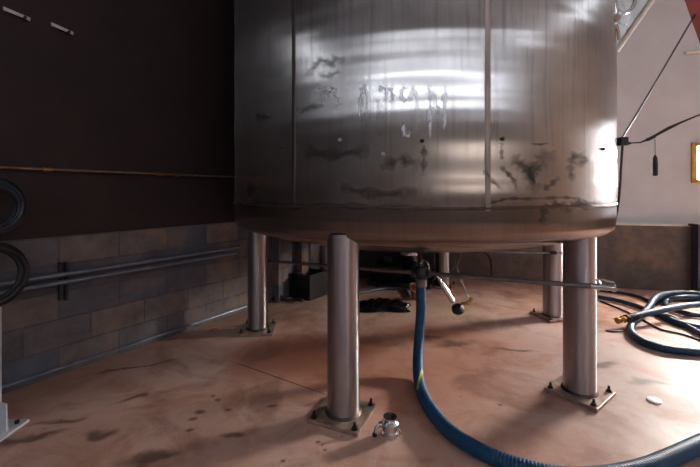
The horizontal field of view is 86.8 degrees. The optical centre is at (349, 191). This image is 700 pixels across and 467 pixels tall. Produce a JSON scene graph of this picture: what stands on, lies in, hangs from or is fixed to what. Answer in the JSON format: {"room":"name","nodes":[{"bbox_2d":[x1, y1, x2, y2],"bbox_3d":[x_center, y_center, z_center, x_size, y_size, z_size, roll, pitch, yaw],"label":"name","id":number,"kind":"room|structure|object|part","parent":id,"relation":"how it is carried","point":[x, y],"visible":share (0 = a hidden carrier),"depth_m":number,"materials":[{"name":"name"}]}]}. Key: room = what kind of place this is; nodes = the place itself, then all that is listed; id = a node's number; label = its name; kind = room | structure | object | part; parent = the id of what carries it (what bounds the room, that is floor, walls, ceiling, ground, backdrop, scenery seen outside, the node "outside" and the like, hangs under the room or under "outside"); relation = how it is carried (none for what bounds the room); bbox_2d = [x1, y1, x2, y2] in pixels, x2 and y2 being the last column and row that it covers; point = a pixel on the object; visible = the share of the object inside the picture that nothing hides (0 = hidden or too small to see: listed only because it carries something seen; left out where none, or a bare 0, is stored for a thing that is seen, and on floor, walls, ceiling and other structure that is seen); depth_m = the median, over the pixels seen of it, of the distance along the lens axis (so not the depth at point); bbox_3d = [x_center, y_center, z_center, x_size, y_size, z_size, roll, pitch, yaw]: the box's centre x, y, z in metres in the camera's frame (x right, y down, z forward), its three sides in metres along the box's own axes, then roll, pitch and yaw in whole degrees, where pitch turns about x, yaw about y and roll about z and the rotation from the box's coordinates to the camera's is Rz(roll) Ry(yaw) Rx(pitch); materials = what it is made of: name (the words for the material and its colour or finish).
{"room":"processing plant","nodes":[
{"label":"processing plant","id":0,"kind":"room"},
{"bbox_2d":[0,0,319,393],"bbox_3d":[-3.446,-1.300,0.722,0.213,5.200,13.300,0,0,33],"label":"wall","id":1,"kind":"structure","parent":0,"point":[136,85],"depth_m":2.96,"materials":[{"name":"brown paint"}]},
{"bbox_2d":[0,177,25,234],"bbox_3d":[-2.134,0.083,2.191,0.262,0.356,0.312,0,0,0],"label":"coil","id":2,"kind":"object","parent":1,"relation":"hanging from","point":[15,219],"visible":1,"depth_m":2.25,"materials":[{"name":"rubber"}]},
{"bbox_2d":[0,242,29,305],"bbox_3d":[-2.124,0.489,2.180,0.283,0.384,0.334,0,0,0],"label":"coil","id":3,"kind":"object","parent":1,"relation":"hanging from","point":[23,269],"visible":1,"depth_m":2.24,"materials":[{"name":"black rubber"}]},
{"bbox_2d":[3,6,29,20],"bbox_3d":[-2.178,-1.167,2.422,0.020,0.042,0.136,0,0,33],"label":"hanger","id":4,"kind":"object","parent":1,"relation":"attached to","point":[4,8],"visible":1,"depth_m":2.42,"materials":[{"name":"white paint"}]},
{"bbox_2d":[58,262,61,300],"bbox_3d":[-2.051,0.629,2.616,0.035,0.269,0.016,0,0,33],"label":"bracket","id":5,"kind":"object","parent":1,"relation":"attached to","point":[59,263],"visible":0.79,"depth_m":2.60,"materials":[{"name":"metal"}]},
{"bbox_2d":[0,245,240,286],"bbox_3d":[-1.744,0.577,2.998,0.034,0.034,2.141,0,0,33],"label":"conduit","id":6,"kind":"object","parent":5,"relation":"attached to","point":[113,266],"visible":0.99,"depth_m":2.86,"materials":[{"name":"grey metal"}]},
{"bbox_2d":[51,22,72,34],"bbox_3d":[-2.041,-1.162,2.630,0.020,0.043,0.131,0,0,33],"label":"hanger","id":7,"kind":"object","parent":1,"relation":"attached to","point":[52,24],"visible":1,"depth_m":2.63,"materials":[{"name":"white paint"}]},
{"bbox_2d":[64,262,67,300],"bbox_3d":[-2.031,0.636,2.646,0.035,0.272,0.016,0,0,33],"label":"bracket","id":8,"kind":"object","parent":1,"relation":"attached to","point":[65,263],"visible":0.71,"depth_m":2.63,"materials":[{"name":"metal"}]},
{"bbox_2d":[0,251,236,294],"bbox_3d":[-1.758,0.632,2.976,0.034,0.034,2.088,0,0,33],"label":"conduit","id":9,"kind":"object","parent":8,"relation":"attached to","point":[108,274],"visible":0.92,"depth_m":2.87,"materials":[{"name":"grey metal"}]},
{"bbox_2d":[0,166,233,177],"bbox_3d":[-1.757,-0.156,3.069,0.032,0.032,2.230,0,0,33],"label":"copper pipe","id":10,"kind":"object","parent":1,"relation":"attached to","point":[44,169],"visible":0.92,"depth_m":2.84,"materials":[{"name":"gold metal"}]},
{"bbox_2d":[2,305,246,388],"bbox_3d":[-1.678,1.242,3.164,0.024,0.024,2.479,0,0,33],"label":"pipe","id":11,"kind":"object","parent":1,"relation":"attached to","point":[243,307],"visible":0.85,"depth_m":2.84,"materials":[{"name":"grey metal"}]},
{"bbox_2d":[272,237,287,302],"bbox_3d":[-0.836,0.818,4.424,0.110,0.964,0.160,0,0,33],"label":"trim","id":12,"kind":"structure","parent":1,"relation":"attached to","point":[279,246],"depth_m":4.37,"materials":[{"name":"grey metal"}]},
{"bbox_2d":[296,242,309,274],"bbox_3d":[-0.607,0.818,4.774,0.110,0.964,0.170,0,0,33],"label":"trim","id":13,"kind":"structure","parent":1,"relation":"attached to","point":[302,249],"depth_m":4.71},
{"bbox_2d":[0,275,699,466],"bbox_3d":[1.500,1.350,0.000,17.000,0.100,20.000,0,0,0],"label":"floor","id":14,"kind":"structure","parent":0,"point":[207,395],"depth_m":2.36,"materials":[{"name":"concrete"}]},
{"bbox_2d":[0,307,28,441],"bbox_3d":[-1.966,0.965,1.988,0.300,0.670,0.220,0,0,0],"label":"stanchion","id":15,"kind":"object","parent":14,"relation":"on","point":[7,426],"visible":1,"depth_m":2.02,"materials":[{"name":"white paint"}]},
{"bbox_3d":[-1.966,0.960,1.988,0.100,0.660,0.100,0,0,0],"label":"post","id":16,"kind":"part","parent":15,"relation":"part of","materials":[{"name":"grey metal"}]},
{"bbox_3d":[-1.966,1.293,1.988,0.300,0.014,0.220,0,0,0],"label":"foot plate","id":17,"kind":"part","parent":15,"relation":"part of","materials":[{"name":"white paint"}]},
{"bbox_2d":[271,295,303,301],"bbox_3d":[-0.739,1.246,4.372,0.389,0.090,0.114,0,0,0],"label":"hose","id":18,"kind":"object","parent":14,"relation":"on","point":[282,297],"visible":0.91,"depth_m":4.35,"materials":[{"name":"black rubber"}]},
{"bbox_2d":[291,268,326,300],"bbox_3d":[-0.500,1.147,4.625,0.300,0.305,0.370,0,0,33],"label":"crate","id":19,"kind":"object","parent":14,"relation":"on","point":[313,286],"visible":0.89,"depth_m":4.51,"materials":[{"name":"black plastic"}]},
{"bbox_2d":[359,287,409,296],"bbox_3d":[0.272,1.280,4.721,0.950,0.036,0.394,0,0,-4],"label":"hose","id":20,"kind":"object","parent":14,"relation":"on","point":[382,288],"visible":0.73,"depth_m":4.84,"materials":[{"name":"grey rubber"}]},
{"bbox_2d":[359,297,410,312],"bbox_3d":[0.373,1.250,4.191,0.662,0.092,0.435,0,0,0],"label":"plastic sheet","id":21,"kind":"object","parent":14,"relation":"on","point":[372,305],"visible":0.96,"depth_m":4.08,"materials":[{"name":"black plastic"}]},
{"bbox_2d":[372,412,400,439],"bbox_3d":[0.194,1.251,1.984,0.152,0.098,0.098,0,0,0],"label":"coupling","id":22,"kind":"object","parent":14,"relation":"on","point":[389,424],"visible":1,"depth_m":1.96,"materials":[{"name":"metal"}]},
{"bbox_3d":[0.170,1.255,1.977,0.096,0.054,0.035,0,0,-9],"label":"cam arm","id":23,"kind":"part","parent":22,"relation":"part of","materials":[{"name":"metal"}]},
{"bbox_2d":[359,250,434,279],"bbox_3d":[0.670,1.035,5.533,1.160,0.530,0.278,0,0,15],"label":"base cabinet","id":24,"kind":"object","parent":14,"relation":"on","point":[367,258],"visible":0.29,"depth_m":5.45,"materials":[{"name":"metal"}]},
{"bbox_3d":[0.367,1.010,5.505,0.540,0.440,0.014,0,0,15],"label":"door","id":25,"kind":"part","parent":24,"relation":"part of","materials":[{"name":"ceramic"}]},
{"bbox_3d":[0.916,1.010,5.353,0.540,0.440,0.014,0,0,15],"label":"door","id":26,"kind":"part","parent":24,"relation":"part of","materials":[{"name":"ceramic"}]},
{"bbox_2d":[368,256,431,289],"bbox_3d":[0.695,1.077,5.144,0.850,0.445,0.340,0,0,15],"label":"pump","id":27,"kind":"object","parent":14,"relation":"on","point":[387,279],"visible":0.77,"depth_m":5.08,"materials":[{"name":"metal"}]},
{"bbox_3d":[0.541,1.090,5.187,0.400,0.284,0.290,0,0,15],"label":"motor","id":28,"kind":"part","parent":27,"relation":"part of","materials":[{"name":"metal"}]},
{"bbox_2d":[409,283,415,299],"bbox_3d":[0.802,1.210,4.494,0.164,0.180,0.165,0,0,22],"label":"bucket","id":29,"kind":"object","parent":14,"relation":"on","point":[412,285],"visible":0.48,"depth_m":4.45,"materials":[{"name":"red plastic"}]},
{"bbox_2d":[234,0,654,436],"bbox_3d":[0.624,-1.076,3.622,3.325,4.747,3.355,0,0,0],"label":"storage tank","id":30,"kind":"object","parent":14,"relation":"on","point":[442,128],"visible":1,"depth_m":2.07,"materials":[{"name":"silver metal"}]},
{"bbox_3d":[-0.868,1.288,3.484,0.310,0.020,0.310,0,0,-3],"label":"plate","id":31,"kind":"part","parent":30,"relation":"part of","materials":[{"name":"metal"}]},
{"bbox_3d":[-0.868,0.784,3.484,0.187,0.988,0.187,0,0,0],"label":"leg","id":32,"kind":"part","parent":30,"relation":"part of","materials":[{"name":"silver metal"}]},
{"bbox_3d":[-0.307,0.759,4.875,0.187,1.038,0.187,0,0,0],"label":"leg","id":33,"kind":"part","parent":30,"relation":"part of","materials":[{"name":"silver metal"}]},
{"bbox_3d":[-0.039,1.288,2.161,0.310,0.020,0.310,0,0,24],"label":"plate","id":34,"kind":"part","parent":30,"relation":"part of","materials":[{"name":"metal"}]},
{"bbox_3d":[-0.039,0.759,2.161,0.187,1.038,0.187,0,0,0],"label":"leg","id":35,"kind":"part","parent":30,"relation":"part of","materials":[{"name":"silver metal"}]},
{"bbox_2d":[268,253,615,291],"bbox_3d":[0.343,0.536,3.010,2.950,0.302,0.290,0,0,30],"label":"pipe","id":36,"kind":"object","parent":30,"relation":"attached to","point":[420,272],"visible":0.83,"depth_m":2.62,"materials":[{"name":"metal"}]},
{"bbox_3d":[0.562,0.547,2.775,0.077,0.087,0.016,0,0,29],"label":"valve lever","id":37,"kind":"part","parent":36,"relation":"part of","materials":[{"name":"silver metal"}]},
{"bbox_2d":[436,262,472,314],"bbox_3d":[0.775,0.716,2.742,0.265,0.382,0.091,0,0,23],"label":"handle","id":38,"kind":"object","parent":36,"relation":"attached to","point":[457,308],"visible":0.94,"depth_m":2.72,"materials":[{"name":"silver metal"}]},
{"bbox_3d":[1.523,0.538,2.213,0.099,0.035,0.018,0,0,23],"label":"valve handle","id":39,"kind":"part","parent":36,"relation":"part of","materials":[{"name":"metal"}]},
{"bbox_3d":[1.280,0.759,5.096,0.187,1.038,0.187,0,0,0],"label":"leg","id":40,"kind":"part","parent":30,"relation":"part of","materials":[{"name":"silver metal"}]},
{"bbox_3d":[1.280,1.288,5.096,0.310,0.020,0.310,0,0,25],"label":"plate","id":41,"kind":"part","parent":30,"relation":"part of","materials":[{"name":"metal"}]},
{"bbox_2d":[451,250,561,269],"bbox_3d":[1.421,0.626,3.432,1.004,0.236,0.040,0,0,11],"label":"pipe","id":42,"kind":"object","parent":30,"relation":"attached to","point":[502,251],"visible":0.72,"depth_m":3.38,"materials":[{"name":"grey metal"}]},
{"bbox_3d":[2.109,1.288,3.848,0.310,0.020,0.310,0,0,-11],"label":"plate","id":43,"kind":"part","parent":30,"relation":"part of","materials":[{"name":"metal"}]},
{"bbox_3d":[2.109,0.759,3.848,0.187,1.038,0.187,0,0,0],"label":"leg","id":44,"kind":"part","parent":30,"relation":"part of","materials":[{"name":"silver metal"}]},
{"bbox_3d":[1.485,0.779,2.395,0.187,0.999,0.187,0,0,0],"label":"leg","id":45,"kind":"part","parent":30,"relation":"part of","materials":[{"name":"silver metal"}]},
{"bbox_3d":[1.485,1.288,2.395,0.310,0.020,0.310,0,0,-38],"label":"plate","id":46,"kind":"part","parent":30,"relation":"part of","materials":[{"name":"metal"}]},
{"bbox_2d":[617,137,630,145],"bbox_3d":[1.912,-0.358,2.628,0.156,0.060,0.055,0,0,0],"label":"junction box","id":47,"kind":"object","parent":30,"relation":"attached to","point":[621,141],"visible":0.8,"depth_m":2.60,"materials":[{"name":"plastic"}]},
{"bbox_2d":[617,146,623,214],"bbox_3d":[1.894,-0.041,2.626,0.096,0.576,0.016,0,0,0],"label":"cable","id":48,"kind":"object","parent":47,"relation":"hanging from","point":[622,147],"visible":0.76,"depth_m":2.62,"materials":[{"name":"black rubber"}]},
{"bbox_2d":[631,114,699,175],"bbox_3d":[2.344,-0.362,2.692,0.721,0.494,0.042,0,0,-14],"label":"cable","id":49,"kind":"object","parent":47,"relation":"attached to","point":[655,158],"visible":1,"depth_m":2.65,"materials":[{"name":"black rubber"}]},
{"bbox_3d":[2.188,-0.190,2.652,0.034,0.150,0.033,0,0,0],"label":"strap handle","id":50,"kind":"part","parent":49,"relation":"part of","materials":[{"name":"black plastic"}]},
{"bbox_2d":[615,0,636,40],"bbox_3d":[1.847,-1.220,2.509,0.209,0.356,0.096,0,0,0],"label":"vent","id":51,"kind":"object","parent":30,"relation":"attached to","point":[619,14],"depth_m":2.50,"materials":[{"name":"silver metal"}]},
{"bbox_3d":[2.058,-1.241,2.649,0.421,0.571,0.020,0,0,0],"label":"bracket plate","id":52,"kind":"part","parent":30,"relation":"part of","materials":[{"name":"metal"}]},
{"bbox_3d":[2.072,-1.256,2.626,0.395,0.544,0.032,0,0,0],"label":"bracket rail","id":53,"kind":"part","parent":30,"relation":"part of","materials":[{"name":"silver metal"}]},
{"bbox_2d":[462,252,492,275],"bbox_3d":[1.743,1.072,5.424,0.651,0.426,0.027,0,0,15],"label":"conduit bend","id":54,"kind":"object","parent":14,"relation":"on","point":[486,253],"visible":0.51,"depth_m":5.34,"materials":[{"name":"metal"}]},
{"bbox_2d":[413,277,699,466],"bbox_3d":[1.925,0.975,2.218,3.017,0.653,1.234,0,0,0],"label":"hose","id":55,"kind":"object","parent":14,"relation":"on","point":[677,454],"visible":0.99,"depth_m":1.82,"materials":[{"name":"blue rubber"}]},
{"bbox_2d":[600,290,656,305],"bbox_3d":[3.433,1.275,4.541,0.175,0.040,0.668,0,0,-19],"label":"hose","id":56,"kind":"object","parent":14,"relation":"on","point":[616,292],"visible":0.7,"depth_m":4.59,"materials":[{"name":"rubber"}]},
{"bbox_2d":[598,295,699,335],"bbox_3d":[3.158,1.270,3.739,0.226,0.050,1.526,0,0,-5],"label":"hose","id":57,"kind":"object","parent":14,"relation":"on","point":[689,327],"visible":0.69,"depth_m":4.13,"materials":[{"name":"rubber"}]},
{"bbox_2d":[599,300,699,340],"bbox_3d":[2.965,1.290,3.648,0.137,0.018,1.457,0,0,-5],"label":"cable","id":58,"kind":"object","parent":14,"relation":"on","point":[661,329],"visible":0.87,"depth_m":3.49,"materials":[{"name":"rubber"}]},
{"bbox_2d":[646,396,661,403],"bbox_3d":[1.891,1.294,2.301,0.076,0.011,0.076,0,0,0],"label":"lid","id":59,"kind":"object","parent":14,"relation":"on","point":[654,400],"visible":1,"depth_m":2.29,"materials":[{"name":"white plastic"}]},
{"bbox_2d":[612,290,699,355],"bbox_3d":[3.387,1.224,3.613,2.160,0.156,0.974,0,0,-37],"label":"coiled hose","id":60,"kind":"object","parent":14,"relation":"on","point":[649,309],"visible":0.94,"depth_m":3.57,"materials":[{"name":"blue rubber"}]},
{"bbox_2d":[662,294,699,317],"bbox_3d":[3.993,1.244,4.178,1.206,0.108,0.660,0,0,-42],"label":"hose","id":61,"kind":"object","parent":14,"relation":"on","point":[668,300],"visible":0.81,"depth_m":4.26,"materials":[{"name":"rubber"}]},
{"bbox_2d":[688,223,699,290],"bbox_3d":[4.398,0.850,4.663,0.200,0.900,0.170,0,0,0],"label":"post","id":62,"kind":"object","parent":14,"relation":"on","point":[695,227],"visible":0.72,"depth_m":4.65,"materials":[{"name":"metal"}]},
{"bbox_2d":[435,225,690,290],"bbox_3d":[4.404,0.873,4.973,8.791,0.854,0.350,0,0,15],"label":"wall","id":63,"kind":"structure","parent":0,"point":[658,258],"depth_m":4.97,"materials":[{"name":"brown paint"}]},
{"bbox_2d":[616,223,690,226],"bbox_3d":[4.372,0.434,4.857,8.791,0.024,0.140,0,0,15],"label":"trim","id":64,"kind":"structure","parent":63,"relation":"on","point":[640,224],"depth_m":4.91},
{"bbox_2d":[616,0,699,223],"bbox_3d":[4.415,-1.727,5.016,8.791,4.346,0.200,0,0,15],"label":"wall","id":65,"kind":"structure","parent":0,"point":[670,197],"depth_m":4.98,"materials":[{"name":"white paint"}]},
{"bbox_2d":[684,50,699,54],"bbox_3d":[4.550,-1.835,4.832,0.292,0.052,0.043,0,0,15],"label":"wall rail","id":66,"kind":"object","parent":65,"relation":"attached to","point":[692,51],"visible":1,"depth_m":4.84,"materials":[{"name":"beige wood"}]},
{"bbox_2d":[691,142,699,182],"bbox_3d":[5.112,-0.385,4.738,1.256,0.530,0.116,0,0,15],"label":"window","id":67,"kind":"structure","parent":65,"relation":"in","point":[695,146],"depth_m":4.85,"materials":[{"name":"yellow wood"}]},
{"bbox_3d":[5.126,-0.385,4.788,1.246,0.520,0.012,0,0,15],"label":"pane","id":68,"kind":"part","parent":67,"relation":"part of","materials":[{"name":"white glass"}]},
{"bbox_3d":[1.500,-3.950,0.000,17.000,0.100,20.000,0,0,0],"label":"ceiling","id":69,"kind":"structure","parent":0,"visible":0},
{"bbox_2d":[685,0,699,42],"bbox_3d":[2.608,-2.677,3.112,1.286,3.292,0.136,0,0,0],"label":"beam","id":70,"kind":"structure","parent":69,"relation":"attached to","point":[693,6],"depth_m":3.14,"materials":[{"name":"paint"}]},
{"bbox_2d":[622,17,693,136],"bbox_3d":[2.381,-0.912,2.845,1.004,1.057,0.021,0,0,-26],"label":"cable","id":71,"kind":"object","parent":70,"relation":"hanging from","point":[663,68],"visible":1,"depth_m":2.83,"materials":[{"name":"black steel"}]}
]}

